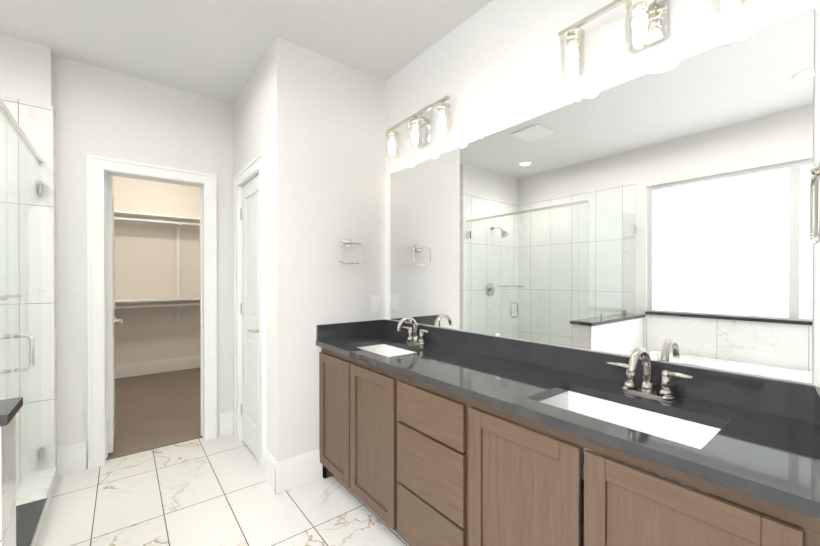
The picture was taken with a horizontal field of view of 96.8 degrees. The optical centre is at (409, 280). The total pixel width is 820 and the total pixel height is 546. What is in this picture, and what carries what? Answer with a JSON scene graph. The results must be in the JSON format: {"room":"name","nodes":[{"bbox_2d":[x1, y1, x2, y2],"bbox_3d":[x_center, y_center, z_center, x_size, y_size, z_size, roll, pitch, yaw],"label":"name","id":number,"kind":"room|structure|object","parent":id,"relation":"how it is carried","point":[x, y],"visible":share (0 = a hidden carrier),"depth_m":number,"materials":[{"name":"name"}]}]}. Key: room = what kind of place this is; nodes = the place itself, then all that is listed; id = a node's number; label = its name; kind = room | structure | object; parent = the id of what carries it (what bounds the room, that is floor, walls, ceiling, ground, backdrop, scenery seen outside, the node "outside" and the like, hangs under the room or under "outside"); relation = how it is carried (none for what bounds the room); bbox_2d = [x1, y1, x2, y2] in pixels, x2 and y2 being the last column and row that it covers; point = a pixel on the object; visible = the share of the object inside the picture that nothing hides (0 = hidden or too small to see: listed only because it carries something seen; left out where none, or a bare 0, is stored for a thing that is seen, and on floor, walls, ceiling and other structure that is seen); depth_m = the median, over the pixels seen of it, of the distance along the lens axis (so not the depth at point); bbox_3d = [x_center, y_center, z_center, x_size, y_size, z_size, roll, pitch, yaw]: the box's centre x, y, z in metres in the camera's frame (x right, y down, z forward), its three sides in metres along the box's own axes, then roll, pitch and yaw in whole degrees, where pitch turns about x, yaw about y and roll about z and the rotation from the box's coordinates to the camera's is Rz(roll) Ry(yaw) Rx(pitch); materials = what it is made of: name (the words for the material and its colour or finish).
{"room":"bathroom","nodes":[
{"label":"bathroom","id":0,"kind":"room"},
{"bbox_2d":[107,175,199,364],"bbox_3d":[-1.953,-0.094,2.813,2.340,2.740,0.005,0,0,-38],"label":"wall","id":1,"kind":"structure","parent":0,"point":[145,261],"depth_m":2.79,"materials":[{"name":"paint"}]},
{"bbox_2d":[87,154,216,468],"bbox_3d":[-1.916,0.212,2.761,0.784,2.127,0.164,0,0,-38],"label":"door frame","id":2,"kind":"structure","parent":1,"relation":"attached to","point":[100,169],"depth_m":2.58,"materials":[{"name":"white wood"}]},
{"bbox_2d":[107,176,122,452],"bbox_3d":[-2.342,0.248,2.891,0.096,2.014,0.613,0,0,-38],"label":"closet door","id":3,"kind":"structure","parent":2,"relation":"attached to","point":[111,320],"depth_m":2.65,"materials":[{"name":"white wood"}]},
{"bbox_2d":[114,210,199,319],"bbox_3d":[-3.435,-0.148,4.694,2.300,1.390,0.335,0,0,-38],"label":"shelf","id":4,"kind":"object","parent":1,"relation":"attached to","point":[137,218],"visible":0.38,"depth_m":4.81,"materials":[{"name":"white wood"}]},
{"bbox_2d":[115,355,199,378],"bbox_3d":[-3.537,1.174,4.829,2.280,0.185,0.016,0,0,-38],"label":"baseboard","id":5,"kind":"structure","parent":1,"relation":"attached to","point":[149,367],"depth_m":4.90,"materials":[{"name":"white wood"}]},
{"bbox_2d":[36,434,409,545],"bbox_3d":[-0.673,1.334,0.871,3.300,0.100,4.520,0,0,-38],"label":"floor","id":6,"kind":"structure","parent":0,"point":[218,491],"depth_m":2.05,"materials":[{"name":"white tile"}]},
{"bbox_2d":[0,397,22,545],"bbox_3d":[-1.704,0.837,0.756,1.220,0.895,0.210,0,0,-38],"label":"wall","id":7,"kind":"structure","parent":6,"relation":"on","point":[10,408],"depth_m":1.11,"materials":[{"name":"tile"}]},
{"bbox_2d":[319,356,819,545],"bbox_3d":[0.296,0.931,1.655,0.522,0.700,2.200,0,0,-38],"label":"bathroom vanity","id":8,"kind":"object","parent":6,"relation":"on","point":[432,436],"depth_m":1.29,"materials":[{"name":"beige wood"}]},
{"bbox_2d":[0,0,491,103],"bbox_3d":[-1.530,-1.521,1.946,3.300,0.120,7.290,0,0,-38],"label":"ceiling","id":9,"kind":"structure","parent":0,"point":[216,49],"depth_m":2.15,"materials":[{"name":"paint"}]},
{"bbox_2d":[0,0,819,467],"bbox_3d":[-0.697,-0.086,0.903,3.250,2.740,4.550,0,0,-38],"label":"wall","id":10,"kind":"structure","parent":0,"point":[314,126],"depth_m":2.34,"materials":[{"name":"paint"}]},
{"bbox_2d":[0,95,56,485],"bbox_3d":[-2.687,0.094,1.952,1.120,2.370,0.020,0,0,-38],"label":"shower wall tile","id":11,"kind":"structure","parent":10,"relation":"attached to","point":[36,122],"depth_m":2.20,"materials":[{"name":"white tile"}]},
{"bbox_2d":[16,467,56,545],"bbox_3d":[-2.233,1.232,1.378,1.153,0.100,1.448,0,0,-38],"label":"sill","id":12,"kind":"structure","parent":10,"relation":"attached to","point":[29,525],"depth_m":1.91,"materials":[{"name":"tile"}]},
{"bbox_2d":[0,98,43,526],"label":"shower door","id":13,"kind":"structure","parent":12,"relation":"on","point":[35,456],"depth_m":1.89,"materials":[{"name":"clear glass"}]},
{"bbox_2d":[240,174,258,460],"bbox_3d":[-1.171,0.263,2.663,0.094,2.002,0.578,0,0,-38],"label":"door","id":14,"kind":"structure","parent":10,"relation":"in","point":[249,218],"depth_m":2.70,"materials":[{"name":"white wood"}]},
{"bbox_2d":[234,152,265,477],"bbox_3d":[-1.158,0.223,2.667,0.074,2.107,0.754,0,0,-38],"label":"door frame","id":15,"kind":"structure","parent":10,"relation":"attached to","point":[257,166],"depth_m":2.49,"materials":[{"name":"white wood"}]},
{"bbox_2d":[272,449,322,493],"bbox_3d":[-0.688,1.185,2.274,0.306,0.185,0.016,0,0,-38],"label":"baseboard","id":16,"kind":"structure","parent":10,"relation":"attached to","point":[290,473],"depth_m":2.25,"materials":[{"name":"white wood"}]},
{"bbox_2d":[338,239,362,263],"bbox_3d":[-0.410,-0.194,2.454,0.187,0.164,0.060,0,0,-38],"label":"towel ring","id":17,"kind":"object","parent":10,"relation":"attached to","point":[347,243],"visible":1,"depth_m":2.45,"materials":[{"name":"silver metal"}]},
{"bbox_2d":[371,295,379,310],"bbox_3d":[-0.247,0.164,2.618,0.072,0.116,0.010,0,0,-38],"label":"switch plate","id":18,"kind":"object","parent":10,"relation":"attached to","point":[375,302],"visible":1,"depth_m":2.62,"materials":[{"name":"white plastic"}]},
{"bbox_2d":[385,95,449,157],"bbox_3d":[0.047,-0.965,2.274,0.135,0.255,0.600,0,0,-38],"label":"sconce","id":19,"kind":"object","parent":10,"relation":"attached to","point":[420,120],"visible":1,"depth_m":2.27,"materials":[{"name":"silver metal"}]},
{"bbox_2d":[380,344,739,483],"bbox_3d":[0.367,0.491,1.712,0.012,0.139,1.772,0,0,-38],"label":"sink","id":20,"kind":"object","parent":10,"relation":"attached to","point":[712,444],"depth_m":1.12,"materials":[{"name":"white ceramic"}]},
{"bbox_2d":[390,8,813,382],"bbox_3d":[0.492,-0.238,1.818,0.005,1.044,2.043,0,0,-38],"label":"mirror","id":21,"kind":"object","parent":10,"relation":"attached to","point":[662,213],"visible":0.93,"depth_m":1.34,"materials":[{"name":"silver mirror"}]},
{"bbox_2d":[651,356,657,360],"bbox_3d":[0.883,0.282,1.315,0.005,0.016,0.024,0,0,-38],"label":"mirror clip","id":22,"kind":"object","parent":21,"relation":"attached to","point":[655,358],"depth_m":1.31,"materials":[{"name":"white"}]},
{"bbox_2d":[725,38,731,44],"bbox_3d":[1.009,-0.757,1.155,0.009,0.016,0.016,0,0,-38],"label":"mirror clip","id":23,"kind":"object","parent":21,"relation":"attached to","point":[727,41],"depth_m":1.15,"materials":[{"name":"white"}]},
{"bbox_2d":[558,0,747,79],"bbox_3d":[0.823,-0.960,1.290,0.135,0.255,0.600,0,0,-38],"label":"sconce","id":24,"kind":"object","parent":10,"relation":"attached to","point":[648,21],"visible":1,"depth_m":1.32,"materials":[{"name":"silver metal"}]},
{"bbox_2d":[810,161,819,243],"bbox_3d":[0.806,-0.156,0.696,0.185,0.164,0.069,0,0,-38],"label":"towel ring","id":25,"kind":"object","parent":10,"relation":"attached to","point":[814,186],"visible":1,"depth_m":0.77,"materials":[{"name":"silver metal"}]},
{"label":"outside","id":26,"kind":"structure","parent":0,"visible":0},
{"bbox_2d":[106,368,202,459],"bbox_3d":[-2.765,1.315,3.850,2.580,0.112,2.750,0,0,-38],"label":"carpet floor","id":27,"kind":"structure","parent":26,"point":[156,410],"depth_m":3.50,"materials":[{"name":"brown carpet"}]}
]}

